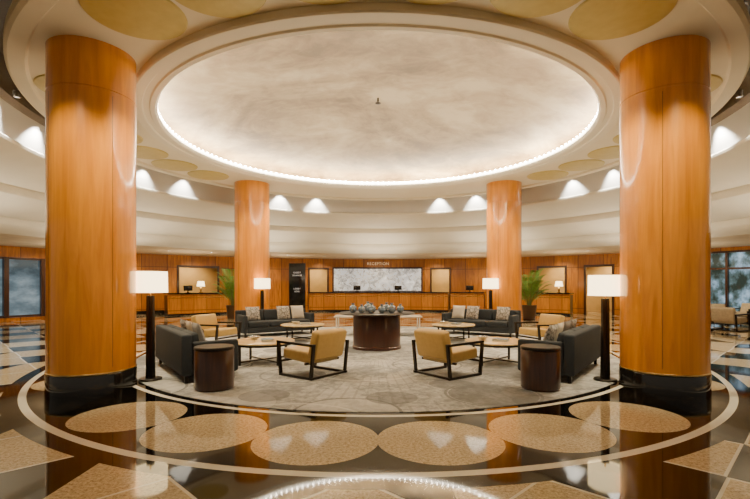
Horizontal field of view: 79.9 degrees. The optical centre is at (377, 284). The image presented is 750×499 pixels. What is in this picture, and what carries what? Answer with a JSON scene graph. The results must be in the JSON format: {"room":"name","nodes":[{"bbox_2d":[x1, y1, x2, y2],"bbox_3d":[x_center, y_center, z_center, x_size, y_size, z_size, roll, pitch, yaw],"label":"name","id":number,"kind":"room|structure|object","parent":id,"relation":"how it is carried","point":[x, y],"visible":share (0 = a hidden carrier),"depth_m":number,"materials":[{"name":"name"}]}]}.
{"room":"hotel lobby","nodes":[
{"label":"hotel lobby","id":0,"kind":"room"},
{"bbox_2d":[0,246,44,321],"bbox_3d":[-15.781,-0.050,14.249,2.171,3.100,15.930,0,0,13],"label":"wall","id":1,"kind":"structure","parent":0,"point":[5,251],"depth_m":18.84,"materials":[{"name":"brown wood"}]},
{"bbox_2d":[0,257,44,317],"bbox_3d":[-14.918,0.100,18.934,0.348,2.500,4.222,0,0,29],"label":"window","id":2,"kind":"structure","parent":1,"relation":"in","point":[22,280],"depth_m":18.91,"materials":[{"name":"blue glass"}]},
{"bbox_2d":[136,310,163,314],"bbox_3d":[-11.910,1.410,22.806,3.170,0.180,0.101,0,0,-45],"label":"baseboard","id":3,"kind":"structure","parent":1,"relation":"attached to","point":[156,311],"depth_m":22.88,"materials":[{"name":"black stone"}]},
{"bbox_2d":[0,310,749,498],"bbox_3d":[0.000,1.600,9.000,40.000,0.200,44.000,0,0,0],"label":"floor","id":4,"kind":"structure","parent":0,"point":[139,441],"depth_m":4.19,"materials":[{"name":"stone"}]},
{"bbox_2d":[44,35,136,396],"bbox_3d":[-4.200,-0.935,6.600,1.150,4.870,1.150,0,0,0],"label":"column","id":5,"kind":"structure","parent":4,"relation":"on","point":[90,83],"depth_m":6.12,"materials":[{"name":"brown wood"}]},
{"bbox_2d":[163,292,227,315],"bbox_3d":[-9.098,0.945,22.628,3.102,1.110,0.773,0,0,-37],"label":"reception desk","id":6,"kind":"object","parent":4,"relation":"on","point":[175,304],"visible":0.91,"depth_m":22.32,"materials":[{"name":"brown wood"}]},
{"bbox_2d":[184,286,192,292],"bbox_3d":[-9.536,0.210,22.484,0.420,0.360,0.160,0,0,-39],"label":"computer monitor","id":7,"kind":"object","parent":6,"relation":"on","point":[186,288],"visible":1,"depth_m":22.46,"materials":[{"name":"black plastic"}]},
{"bbox_2d":[197,281,204,292],"bbox_3d":[-9.015,0.099,22.801,0.400,0.580,0.400,0,0,0],"label":"desk lamp","id":8,"kind":"object","parent":6,"relation":"on","point":[199,283],"visible":1,"depth_m":22.68,"materials":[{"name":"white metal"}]},
{"bbox_2d":[211,268,233,318],"bbox_3d":[-6.442,0.365,20.004,1.899,2.270,1.947,0,0,0],"label":"potted palm","id":9,"kind":"object","parent":4,"relation":"on","point":[229,293],"visible":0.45,"depth_m":19.71,"materials":[{"name":"green plant"}]},
{"bbox_2d":[226,305,233,318],"bbox_3d":[-6.450,1.200,20.000,0.660,0.600,0.660,0,0,0],"label":"planter","id":10,"kind":"object","parent":4,"relation":"on","point":[229,308],"depth_m":19.73,"materials":[{"name":"brown metal"}]},
{"bbox_2d":[234,180,269,326],"bbox_3d":[-4.200,-0.935,14.950,1.150,4.870,1.150,0,0,0],"label":"column","id":11,"kind":"structure","parent":4,"relation":"on","point":[251,197],"depth_m":14.46,"materials":[{"name":"brown wood"}]},
{"bbox_2d":[289,263,305,311],"bbox_3d":[-4.250,0.180,23.600,0.950,2.640,0.400,0,0,0],"label":"sign totem","id":12,"kind":"object","parent":4,"relation":"on","point":[297,271],"visible":0.98,"depth_m":23.53,"materials":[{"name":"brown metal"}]},
{"bbox_2d":[136,326,619,412],"bbox_3d":[0.000,1.495,10.750,10.260,0.008,10.980,0,0,0],"label":"round rug","id":13,"kind":"object","parent":4,"relation":"on","point":[374,381],"visible":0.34,"depth_m":6.78,"materials":[{"name":"carpet"}]},
{"bbox_2d":[136,271,167,381],"bbox_3d":[-3.580,0.638,7.050,0.500,1.700,0.500,0,0,0],"label":"floor lamp","id":14,"kind":"object","parent":13,"relation":"on","point":[150,282],"visible":0.92,"depth_m":7.00,"materials":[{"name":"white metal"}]},
{"bbox_2d":[155,324,237,383],"bbox_3d":[-3.220,1.113,7.820,0.860,0.752,2.200,0,0,-36],"label":"sofa","id":15,"kind":"object","parent":13,"relation":"on","point":[174,345],"visible":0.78,"depth_m":7.08,"materials":[{"name":"grey fabric"}]},
{"bbox_2d":[180,319,186,328],"bbox_3d":[-3.604,0.834,8.406,0.173,0.399,0.420,0,0,-34],"label":"throw pillow","id":16,"kind":"object","parent":15,"relation":"on","point":[182,322],"visible":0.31,"depth_m":8.26,"materials":[{"name":"fabric"}]},
{"bbox_2d":[186,320,192,330],"bbox_3d":[-3.336,0.834,8.032,0.173,0.399,0.420,0,0,-33],"label":"throw pillow","id":17,"kind":"object","parent":15,"relation":"on","point":[188,323],"visible":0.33,"depth_m":7.88,"materials":[{"name":"beige fabric"}]},
{"bbox_2d":[192,322,205,340],"bbox_3d":[-3.055,0.834,7.643,0.173,0.399,0.420,0,0,-37],"label":"throw pillow","id":18,"kind":"object","parent":15,"relation":"on","point":[196,327],"visible":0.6,"depth_m":7.50,"materials":[{"name":"grey fabric"}]},
{"bbox_2d":[194,344,233,391],"bbox_3d":[-2.360,1.183,6.460,0.554,0.610,0.554,0,0,0],"label":"drum side table","id":19,"kind":"object","parent":13,"relation":"on","point":[213,363],"visible":1,"depth_m":6.24,"materials":[{"name":"brown wood"}]},
{"bbox_2d":[191,314,241,339],"bbox_3d":[-3.958,1.105,10.903,0.899,0.770,0.850,0,0,22],"label":"armchair","id":20,"kind":"object","parent":13,"relation":"on","point":[208,323],"visible":0.71,"depth_m":10.81,"materials":[{"name":"gold fabric"}]},
{"bbox_2d":[254,278,269,308],"bbox_3d":[-3.720,0.638,14.400,0.500,1.700,0.500,0,0,0],"label":"floor lamp","id":21,"kind":"object","parent":13,"relation":"on","point":[259,283],"visible":0.7,"depth_m":14.23,"materials":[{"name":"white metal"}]},
{"bbox_2d":[237,337,294,365],"bbox_3d":[-2.200,1.276,8.620,1.180,0.425,1.180,0,0,0],"label":"coffee table","id":22,"kind":"object","parent":13,"relation":"on","point":[249,343],"visible":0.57,"depth_m":8.31,"materials":[{"name":"brown wood"}]},
{"bbox_2d":[235,308,313,337],"bbox_3d":[-3.100,1.113,13.550,2.200,0.752,0.860,0,0,-34],"label":"sofa","id":23,"kind":"object","parent":13,"relation":"on","point":[269,322],"visible":0.71,"depth_m":13.18,"materials":[{"name":"grey fabric"}]},
{"bbox_2d":[241,309,262,320],"bbox_3d":[-3.744,0.908,13.363,0.630,0.344,0.197,0,0,-34],"label":"cushion","id":24,"kind":"object","parent":23,"relation":"on","point":[243,312],"depth_m":13.40,"materials":[{"name":"grey fabric"}]},
{"bbox_2d":[245,306,260,319],"bbox_3d":[-3.667,0.834,13.138,0.420,0.399,0.173,0,0,-33],"label":"throw pillow","id":25,"kind":"object","parent":23,"relation":"on","point":[253,313],"visible":0.98,"depth_m":13.10,"materials":[{"name":"fabric"}]},
{"bbox_2d":[248,320,268,327],"bbox_3d":[-3.584,1.133,13.121,0.630,0.170,0.660,0,0,-34],"label":"seat cushion","id":26,"kind":"object","parent":23,"relation":"on","point":[251,323],"depth_m":12.87,"materials":[{"name":"grey fabric"}]},
{"bbox_2d":[263,309,276,319],"bbox_3d":[-3.211,0.908,13.717,0.630,0.344,0.197,0,0,-34],"label":"cushion","id":27,"kind":"object","parent":23,"relation":"on","point":[268,314],"depth_m":13.59,"materials":[{"name":"grey fabric"}]},
{"bbox_2d":[265,319,289,326],"bbox_3d":[-3.050,1.133,13.475,0.630,0.170,0.660,0,0,-34],"label":"seat cushion","id":28,"kind":"object","parent":23,"relation":"on","point":[271,322],"depth_m":13.20,"materials":[{"name":"grey fabric"}]},
{"bbox_2d":[276,306,290,318],"bbox_3d":[-2.883,0.834,13.658,0.420,0.399,0.173,0,0,-30],"label":"throw pillow","id":29,"kind":"object","parent":23,"relation":"on","point":[283,312],"visible":1,"depth_m":13.61,"materials":[{"name":"fabric"}]},
{"bbox_2d":[291,305,303,318],"bbox_3d":[-2.500,0.834,13.912,0.420,0.399,0.173,0,0,-34],"label":"throw pillow","id":30,"kind":"object","parent":23,"relation":"on","point":[297,311],"visible":1,"depth_m":13.86,"materials":[{"name":"beige fabric"}]},
{"bbox_2d":[285,318,309,322],"bbox_3d":[-2.517,1.133,13.829,0.630,0.170,0.660,0,0,-34],"label":"seat cushion","id":31,"kind":"object","parent":23,"relation":"on","point":[294,319],"depth_m":13.63,"materials":[{"name":"grey fabric"}]},
{"bbox_2d":[281,322,324,338],"bbox_3d":[-2.050,1.276,12.200,1.180,0.425,1.180,0,0,0],"label":"coffee table","id":32,"kind":"object","parent":13,"relation":"on","point":[313,325],"visible":0.82,"depth_m":11.87,"materials":[{"name":"beige wood"}]},
{"bbox_2d":[276,328,348,380],"bbox_3d":[-1.073,1.105,7.515,0.899,0.770,0.850,0,0,37],"label":"armchair","id":33,"kind":"object","parent":13,"relation":"on","point":[325,345],"visible":1,"depth_m":7.28,"materials":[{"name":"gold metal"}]},
{"bbox_2d":[339,310,414,350],"bbox_3d":[-0.030,1.069,10.650,1.810,0.840,1.810,0,0,0],"label":"table","id":34,"kind":"object","parent":13,"relation":"on","point":[376,331],"visible":0.91,"depth_m":10.16,"materials":[{"name":"brown wood"}]},
{"bbox_2d":[349,303,356,311],"bbox_3d":[-0.590,0.540,10.600,0.190,0.215,0.190,0,0,0],"label":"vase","id":35,"kind":"object","parent":34,"relation":"on","point":[352,308],"visible":1,"depth_m":10.54,"materials":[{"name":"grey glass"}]},
{"bbox_2d":[358,304,364,312],"bbox_3d":[-0.380,0.551,10.450,0.171,0.194,0.171,0,0,0],"label":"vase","id":36,"kind":"object","parent":34,"relation":"on","point":[361,309],"visible":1,"depth_m":10.40,"materials":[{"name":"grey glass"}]},
{"bbox_2d":[367,303,375,312],"bbox_3d":[-0.150,0.531,10.370,0.205,0.232,0.205,0,0,0],"label":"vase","id":37,"kind":"object","parent":34,"relation":"on","point":[371,308],"visible":0.98,"depth_m":10.30,"materials":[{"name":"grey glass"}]},
{"bbox_2d":[378,304,385,312],"bbox_3d":[0.090,0.545,10.370,0.180,0.204,0.180,0,0,0],"label":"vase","id":38,"kind":"object","parent":34,"relation":"on","point":[381,309],"visible":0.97,"depth_m":10.31,"materials":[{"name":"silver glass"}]},
{"bbox_2d":[388,303,395,312],"bbox_3d":[0.320,0.535,10.450,0.200,0.226,0.200,0,0,0],"label":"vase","id":39,"kind":"object","parent":34,"relation":"on","point":[391,308],"visible":1,"depth_m":10.38,"materials":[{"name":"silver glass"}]},
{"bbox_2d":[334,315,421,328],"bbox_3d":[0.000,1.205,13.500,2.600,0.568,0.800,0,0,0],"label":"console table","id":40,"kind":"object","parent":13,"relation":"on","point":[335,316],"visible":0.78,"depth_m":13.11,"materials":[{"name":"stone"}]},
{"bbox_2d":[412,328,483,380],"bbox_3d":[1.153,1.105,7.515,0.899,0.770,0.850,0,0,-37],"label":"armchair","id":41,"kind":"object","parent":13,"relation":"on","point":[435,345],"visible":1,"depth_m":7.28,"materials":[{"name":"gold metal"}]},
{"bbox_2d":[431,322,474,338],"bbox_3d":[2.050,1.276,12.200,1.180,0.425,1.180,0,0,0],"label":"coffee table","id":42,"kind":"object","parent":13,"relation":"on","point":[449,325],"visible":0.9,"depth_m":11.85,"materials":[{"name":"beige wood"}]},
{"bbox_2d":[442,308,520,337],"bbox_3d":[3.100,1.113,13.550,2.200,0.752,0.860,0,0,34],"label":"sofa","id":43,"kind":"object","parent":13,"relation":"on","point":[486,322],"visible":0.73,"depth_m":13.19,"materials":[{"name":"grey fabric"}]},
{"bbox_2d":[452,305,464,318],"bbox_3d":[2.500,0.834,13.912,0.420,0.399,0.173,0,0,34],"label":"throw pillow","id":44,"kind":"object","parent":43,"relation":"on","point":[458,311],"visible":1,"depth_m":13.86,"materials":[{"name":"beige fabric"}]},
{"bbox_2d":[446,318,470,322],"bbox_3d":[2.517,1.133,13.829,0.630,0.170,0.660,0,0,34],"label":"seat cushion","id":45,"kind":"object","parent":43,"relation":"on","point":[461,320],"depth_m":13.62,"materials":[{"name":"grey fabric"}]},
{"bbox_2d":[465,306,479,318],"bbox_3d":[2.883,0.834,13.658,0.420,0.399,0.173,0,0,37],"label":"throw pillow","id":46,"kind":"object","parent":43,"relation":"on","point":[472,311],"visible":1,"depth_m":13.61,"materials":[{"name":"fabric"}]},
{"bbox_2d":[466,319,490,326],"bbox_3d":[3.050,1.133,13.475,0.630,0.170,0.660,0,0,34],"label":"seat cushion","id":47,"kind":"object","parent":43,"relation":"on","point":[478,322],"depth_m":13.20,"materials":[{"name":"grey fabric"}]},
{"bbox_2d":[478,309,492,319],"bbox_3d":[3.211,0.908,13.717,0.630,0.344,0.197,0,0,34],"label":"cushion","id":48,"kind":"object","parent":43,"relation":"on","point":[484,314],"depth_m":13.59,"materials":[{"name":"grey fabric"}]},
{"bbox_2d":[487,320,507,327],"bbox_3d":[3.584,1.133,13.121,0.630,0.170,0.660,0,0,34],"label":"seat cushion","id":49,"kind":"object","parent":43,"relation":"on","point":[490,323],"depth_m":12.87,"materials":[{"name":"grey fabric"}]},
{"bbox_2d":[495,306,510,319],"bbox_3d":[3.667,0.834,13.138,0.420,0.399,0.173,0,0,37],"label":"throw pillow","id":50,"kind":"object","parent":43,"relation":"on","point":[503,313],"visible":0.97,"depth_m":13.10,"materials":[{"name":"fabric"}]},
{"bbox_2d":[493,309,514,320],"bbox_3d":[3.744,0.908,13.363,0.630,0.344,0.197,0,0,34],"label":"cushion","id":51,"kind":"object","parent":43,"relation":"on","point":[512,312],"depth_m":13.41,"materials":[{"name":"grey fabric"}]},
{"bbox_2d":[483,278,498,308],"bbox_3d":[3.620,0.638,14.400,0.500,1.700,0.500,0,0,0],"label":"floor lamp","id":52,"kind":"object","parent":13,"relation":"on","point":[488,283],"visible":0.6,"depth_m":14.22,"materials":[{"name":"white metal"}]},
{"bbox_2d":[465,337,518,362],"bbox_3d":[2.270,1.276,8.620,1.180,0.425,1.180,0,0,0],"label":"coffee table","id":53,"kind":"object","parent":13,"relation":"on","point":[513,343],"visible":0.62,"depth_m":8.42,"materials":[{"name":"beige wood"}]},
{"bbox_2d":[492,338,509,341],"bbox_3d":[2.350,1.046,8.570,0.290,0.035,0.220,0,0,30],"label":"book","id":54,"kind":"object","parent":53,"relation":"on","point":[493,339],"visible":1,"depth_m":8.51,"materials":[{"name":"paper"}]},
{"bbox_2d":[514,314,564,339],"bbox_3d":[3.958,1.105,10.903,0.899,0.770,0.850,0,0,-22],"label":"armchair","id":55,"kind":"object","parent":13,"relation":"on","point":[545,320],"visible":0.7,"depth_m":10.85,"materials":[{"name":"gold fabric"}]},
{"bbox_2d":[520,344,560,391],"bbox_3d":[2.340,1.183,6.460,0.554,0.610,0.554,0,0,0],"label":"drum side table","id":56,"kind":"object","parent":13,"relation":"on","point":[540,363],"visible":1,"depth_m":6.23,"materials":[{"name":"brown wood"}]},
{"bbox_2d":[518,324,600,383],"bbox_3d":[3.220,1.113,7.820,0.860,0.752,2.200,0,0,36],"label":"sofa","id":57,"kind":"object","parent":13,"relation":"on","point":[580,346],"visible":0.72,"depth_m":7.03,"materials":[{"name":"grey fabric"}]},
{"bbox_2d":[543,324,557,340],"bbox_3d":[2.787,0.834,7.269,0.173,0.399,0.420,0,0,39],"label":"throw pillow","id":58,"kind":"object","parent":57,"relation":"on","point":[551,331],"visible":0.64,"depth_m":7.14,"materials":[{"name":"fabric"}]},
{"bbox_2d":[554,322,563,340],"bbox_3d":[3.055,0.834,7.643,0.173,0.399,0.420,0,0,35],"label":"throw pillow","id":59,"kind":"object","parent":57,"relation":"on","point":[560,325],"visible":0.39,"depth_m":7.51,"materials":[{"name":"beige fabric"}]},
{"bbox_2d":[557,330,573,342],"bbox_3d":[3.009,0.908,7.184,0.197,0.344,0.630,0,0,36],"label":"cushion","id":60,"kind":"object","parent":57,"relation":"on","point":[560,338],"depth_m":6.94,"materials":[{"name":"grey fabric"}]},
{"bbox_2d":[563,320,570,330],"bbox_3d":[3.336,0.834,8.032,0.173,0.399,0.420,0,0,37],"label":"throw pillow","id":61,"kind":"object","parent":57,"relation":"on","point":[567,324],"visible":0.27,"depth_m":7.91,"materials":[{"name":"grey fabric"}]},
{"bbox_2d":[570,319,576,328],"bbox_3d":[3.604,0.834,8.406,0.173,0.399,0.420,0,0,39],"label":"throw pillow","id":62,"kind":"object","parent":57,"relation":"on","point":[573,322],"visible":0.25,"depth_m":8.31,"materials":[{"name":"fabric"}]},
{"bbox_2d":[588,275,619,381],"bbox_3d":[3.560,0.668,7.020,0.500,1.640,0.500,0,0,0],"label":"floor lamp","id":63,"kind":"object","parent":13,"relation":"on","point":[598,285],"visible":0.94,"depth_m":6.97,"materials":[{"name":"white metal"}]},
{"bbox_2d":[307,292,449,311],"bbox_3d":[0.026,0.945,25.485,8.127,1.110,1.229,0,0,0],"label":"reception desk","id":64,"kind":"object","parent":4,"relation":"on","point":[317,301],"visible":0.89,"depth_m":25.32,"materials":[{"name":"brown wood"}]},
{"bbox_2d":[450,292,485,308],"bbox_3d":[4.978,0.945,24.884,1.954,1.110,0.730,0,0,19],"label":"reception desk","id":65,"kind":"object","parent":4,"relation":"on","point":[465,299],"visible":0.67,"depth_m":24.63,"materials":[{"name":"brown wood"}]},
{"bbox_2d":[486,180,521,326],"bbox_3d":[4.200,-0.935,14.950,1.150,4.870,1.150,0,0,0],"label":"column","id":66,"kind":"structure","parent":4,"relation":"on","point":[503,197],"depth_m":14.45,"materials":[{"name":"brown wood"}]},
{"bbox_2d":[522,270,551,318],"bbox_3d":[6.763,0.380,20.029,1.896,2.240,1.906,0,0,0],"label":"potted palm","id":67,"kind":"object","parent":4,"relation":"on","point":[529,310],"visible":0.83,"depth_m":19.73,"materials":[{"name":"green plant"}]},
{"bbox_2d":[522,305,536,318],"bbox_3d":[6.750,1.200,20.000,0.660,0.600,0.660,0,0,0],"label":"planter","id":68,"kind":"object","parent":67,"relation":"attached to","point":[529,311],"depth_m":19.75,"materials":[{"name":"brown metal"}]},
{"bbox_2d":[526,292,573,314],"bbox_3d":[8.730,0.945,22.921,2.302,1.110,0.740,0,0,36],"label":"reception desk","id":69,"kind":"object","parent":4,"relation":"on","point":[548,303],"visible":0.73,"depth_m":22.53,"materials":[{"name":"brown wood"}]},
{"bbox_2d":[555,281,562,292],"bbox_3d":[9.162,0.099,22.690,0.400,0.580,0.400,0,0,0],"label":"desk lamp","id":70,"kind":"object","parent":69,"relation":"on","point":[557,283],"visible":1,"depth_m":22.58,"materials":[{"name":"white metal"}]},
{"bbox_2d":[619,35,711,396],"bbox_3d":[4.200,-0.935,6.600,1.150,4.870,1.150,0,0,0],"label":"column","id":71,"kind":"structure","parent":4,"relation":"on","point":[665,113],"depth_m":6.12,"materials":[{"name":"brown wood"}]},
{"bbox_2d":[711,304,724,323],"bbox_3d":[12.905,1.115,17.207,0.850,0.770,0.899,0,0,37],"label":"armchair","id":72,"kind":"object","parent":4,"relation":"on","point":[712,305],"visible":0.12,"depth_m":17.36,"materials":[{"name":"beige fabric"}]},
{"bbox_2d":[711,307,749,331],"bbox_3d":[11.592,1.115,14.796,0.899,0.770,0.850,0,0,-24],"label":"armchair","id":73,"kind":"object","parent":4,"relation":"on","point":[720,315],"visible":0.94,"depth_m":14.57,"materials":[{"name":"beige leather"}]},
{"bbox_2d":[735,303,749,321],"bbox_3d":[14.608,1.115,17.803,0.899,0.770,0.850,0,0,-18],"label":"armchair","id":74,"kind":"object","parent":4,"relation":"on","point":[745,307],"visible":0.51,"depth_m":17.99,"materials":[{"name":"beige fabric"}]},
{"bbox_2d":[0,132,749,253],"bbox_3d":[0.000,-2.270,10.750,24.200,1.340,24.200,0,0,0],"label":"curved wall","id":75,"kind":"structure","parent":0,"point":[163,219],"depth_m":17.20,"materials":[{"name":"beige paint"}]},
{"bbox_2d":[0,98,749,212],"bbox_3d":[0.000,-3.235,10.750,15.360,0.630,15.360,0,0,0],"label":"ceiling","id":76,"kind":"structure","parent":0,"point":[14,124],"depth_m":14.84,"materials":[{"name":"beige paint"}]},
{"bbox_2d":[0,233,749,258],"bbox_3d":[0.000,-1.600,18.236,40.397,0.001,25.428,0,0,0],"label":"ceiling","id":77,"kind":"structure","parent":0,"point":[5,239],"depth_m":22.05,"materials":[{"name":"paint"}]},
{"bbox_2d":[0,0,749,125],"bbox_3d":[0.000,-3.900,10.750,15.000,0.700,15.000,0,0,0],"label":"ceiling","id":78,"kind":"structure","parent":0,"point":[7,85],"depth_m":8.71,"materials":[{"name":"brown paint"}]},
{"bbox_2d":[13,90,20,98],"bbox_3d":[-6.867,-3.630,8.519,0.120,0.120,0.120,0,0,-18],"label":"spotlight","id":79,"kind":"object","parent":78,"relation":"attached to","point":[16,93],"visible":0.97,"depth_m":8.48,"materials":[{"name":"metal"}]},
{"bbox_2d":[735,90,742,98],"bbox_3d":[6.867,-3.630,8.519,0.120,0.120,0.120,0,0,18],"label":"spotlight","id":80,"kind":"object","parent":78,"relation":"attached to","point":[739,93],"visible":0.96,"depth_m":8.48,"materials":[{"name":"metal"}]},
{"bbox_2d":[3,0,749,200],"bbox_3d":[0.000,-3.785,10.750,13.800,0.930,13.800,0,0,0],"label":"ceiling","id":81,"kind":"structure","parent":0,"point":[28,24],"depth_m":6.15,"materials":[{"name":"paint"}]},
{"bbox_2d":[33,74,44,91],"bbox_3d":[-5.205,-3.354,7.745,1.200,0.030,1.200,0,0,0],"label":"ceiling medallion","id":82,"kind":"object","parent":81,"relation":"attached to","point":[39,81],"visible":0.15,"depth_m":7.37,"materials":[{"name":"gold metal"}]},
{"bbox_2d":[78,0,187,39],"bbox_3d":[-3.005,-3.354,5.545,1.200,0.030,1.200,0,0,0],"label":"ceiling medallion","id":83,"kind":"object","parent":81,"relation":"attached to","point":[143,19],"visible":1,"depth_m":5.59,"materials":[{"name":"gold metal"}]},
{"bbox_2d":[136,134,142,143],"bbox_3d":[-5.977,-3.354,10.122,1.200,0.030,1.200,0,0,0],"label":"ceiling medallion","id":84,"kind":"object","parent":81,"relation":"attached to","point":[139,139],"visible":0.16,"depth_m":10.29,"materials":[{"name":"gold metal"}]},
{"bbox_2d":[136,145,168,159],"bbox_3d":[-5.977,-3.354,11.378,1.200,0.030,1.200,0,0,0],"label":"ceiling medallion","id":85,"kind":"object","parent":81,"relation":"attached to","point":[142,152],"visible":0.66,"depth_m":11.37,"materials":[{"name":"gold metal"}]},
{"bbox_2d":[151,159,197,170],"bbox_3d":[-5.716,-3.354,12.607,1.200,0.030,1.200,0,0,0],"label":"ceiling medallion","id":86,"kind":"object","parent":81,"relation":"attached to","point":[168,164],"visible":1,"depth_m":12.52,"materials":[{"name":"gold metal"}]},
{"bbox_2d":[187,170,228,179],"bbox_3d":[-5.205,-3.354,13.755,1.200,0.030,1.200,0,0,0],"label":"ceiling medallion","id":87,"kind":"object","parent":81,"relation":"attached to","point":[199,174],"visible":0.99,"depth_m":13.66,"materials":[{"name":"gold metal"}]},
{"bbox_2d":[175,0,265,17],"bbox_3d":[-1.857,-3.354,5.034,1.200,0.030,1.200,0,0,0],"label":"ceiling medallion","id":88,"kind":"object","parent":81,"relation":"attached to","point":[216,8],"visible":1,"depth_m":5.38,"materials":[{"name":"gold metal"}]},
{"bbox_2d":[299,0,349,4],"bbox_3d":[-0.628,-3.354,4.773,1.200,0.030,1.200,0,0,0],"label":"ceiling medallion","id":89,"kind":"object","parent":81,"relation":"attached to","point":[318,2],"visible":1,"depth_m":5.29,"materials":[{"name":"gold metal"}]},
{"bbox_2d":[406,0,456,4],"bbox_3d":[0.628,-3.354,4.773,1.200,0.030,1.200,0,0,0],"label":"ceiling medallion","id":90,"kind":"object","parent":81,"relation":"attached to","point":[424,2],"visible":1,"depth_m":5.29,"materials":[{"name":"gold metal"}]},
{"bbox_2d":[490,0,580,17],"bbox_3d":[1.857,-3.354,5.034,1.200,0.030,1.200,0,0,0],"label":"ceiling medallion","id":91,"kind":"object","parent":81,"relation":"attached to","point":[514,8],"visible":1,"depth_m":5.38,"materials":[{"name":"gold metal"}]},
{"bbox_2d":[527,170,568,179],"bbox_3d":[5.205,-3.354,13.755,1.200,0.030,1.200,0,0,0],"label":"ceiling medallion","id":92,"kind":"object","parent":81,"relation":"attached to","point":[551,174],"visible":1,"depth_m":13.66,"materials":[{"name":"gold metal"}]},
{"bbox_2d":[558,159,604,170],"bbox_3d":[5.716,-3.354,12.607,1.200,0.030,1.200,0,0,0],"label":"ceiling medallion","id":93,"kind":"object","parent":81,"relation":"attached to","point":[587,164],"visible":1,"depth_m":12.52,"materials":[{"name":"gold metal"}]},
{"bbox_2d":[587,145,618,159],"bbox_3d":[5.977,-3.354,11.378,1.200,0.030,1.200,0,0,0],"label":"ceiling medallion","id":94,"kind":"object","parent":81,"relation":"attached to","point":[611,152],"visible":0.66,"depth_m":11.37,"materials":[{"name":"gold metal"}]},
{"bbox_2d":[568,0,677,39],"bbox_3d":[3.005,-3.354,5.545,1.200,0.030,1.200,0,0,0],"label":"ceiling medallion","id":95,"kind":"object","parent":81,"relation":"attached to","point":[592,19],"visible":1,"depth_m":5.59,"materials":[{"name":"gold metal"}]},
{"bbox_2d":[711,74,722,91],"bbox_3d":[5.205,-3.354,7.745,1.200,0.030,1.200,0,0,0],"label":"ceiling medallion","id":96,"kind":"object","parent":81,"relation":"attached to","point":[716,81],"visible":0.14,"depth_m":7.37,"materials":[{"name":"gold metal"}]},
{"bbox_2d":[136,253,618,314],"bbox_3d":[0.000,-0.050,26.014,30.890,3.100,8.673,0,0,0],"label":"wall","id":97,"kind":"structure","parent":0,"point":[465,272],"depth_m":26.62,"materials":[{"name":"brown wood"}]},
{"bbox_2d":[177,265,218,292],"bbox_3d":[-9.832,0.220,24.559,2.212,2.560,0.096,0,0,-35],"label":"trim","id":98,"kind":"structure","parent":97,"relation":"attached to","point":[178,266],"depth_m":24.34,"materials":[{"name":"brown wood"}]},
{"bbox_2d":[308,268,328,293],"bbox_3d":[-3.628,0.220,27.322,1.264,2.560,0.072,0,0,-12],"label":"trim","id":99,"kind":"structure","parent":97,"relation":"attached to","point":[309,269],"depth_m":27.30,"materials":[{"name":"brown wood"}]},
{"bbox_2d":[332,267,422,291],"bbox_3d":[-0.029,-0.320,27.539,5.546,1.540,0.342,0,0,0],"label":"panel","id":100,"kind":"object","parent":97,"relation":"attached to","point":[370,279],"visible":0.91,"depth_m":27.56,"materials":[{"name":"white stone"}]},
{"bbox_2d":[430,267,450,309],"bbox_3d":[3.802,0.220,27.283,1.264,2.560,0.072,0,0,13],"label":"trim","id":101,"kind":"structure","parent":97,"relation":"attached to","point":[449,268],"depth_m":27.13,"materials":[{"name":"brown wood"}]},
{"bbox_2d":[537,265,566,292],"bbox_3d":[9.582,0.220,24.744,1.590,2.560,0.077,0,0,34],"label":"trim","id":102,"kind":"structure","parent":97,"relation":"attached to","point":[564,266],"depth_m":24.34,"materials":[{"name":"brown wood"}]},
{"bbox_2d":[584,264,613,314],"bbox_3d":[11.459,0.220,23.255,1.471,2.560,0.074,0,0,42],"label":"trim","id":103,"kind":"structure","parent":97,"relation":"attached to","point":[601,265],"depth_m":23.44,"materials":[{"name":"brown wood"}]},
{"bbox_2d":[134,0,621,191],"bbox_3d":[0.000,-3.840,10.700,11.200,0.940,11.280,0,0,0],"label":"ceiling","id":104,"kind":"structure","parent":0,"point":[304,106],"depth_m":10.21,"materials":[{"name":"beige paint"}]},
{"bbox_2d":[136,2,619,189],"bbox_3d":[0.000,-3.335,10.330,9.980,0.150,9.980,0,0,0],"label":"trim","id":105,"kind":"structure","parent":104,"relation":"attached to","point":[159,70],"depth_m":6.10,"materials":[{"name":"paint"}]},
{"bbox_2d":[158,111,597,184],"bbox_3d":[0.000,-3.375,10.330,9.260,0.080,9.260,0,0,0],"label":"trim","id":106,"kind":"structure","parent":105,"relation":"attached to","point":[193,147],"depth_m":13.47,"materials":[{"name":"white paint"}]},
{"bbox_2d":[711,246,749,320],"bbox_3d":[15.781,-0.050,14.249,2.171,3.100,15.930,0,0,-13],"label":"wall","id":107,"kind":"structure","parent":0,"point":[741,247],"depth_m":18.94,"materials":[{"name":"brown wood"}]},
{"bbox_2d":[711,250,749,319],"bbox_3d":[14.807,-0.005,19.042,0.458,2.890,5.618,0,0,-29],"label":"window","id":108,"kind":"structure","parent":107,"relation":"in","point":[730,270],"depth_m":19.01,"materials":[{"name":"clear glass"}]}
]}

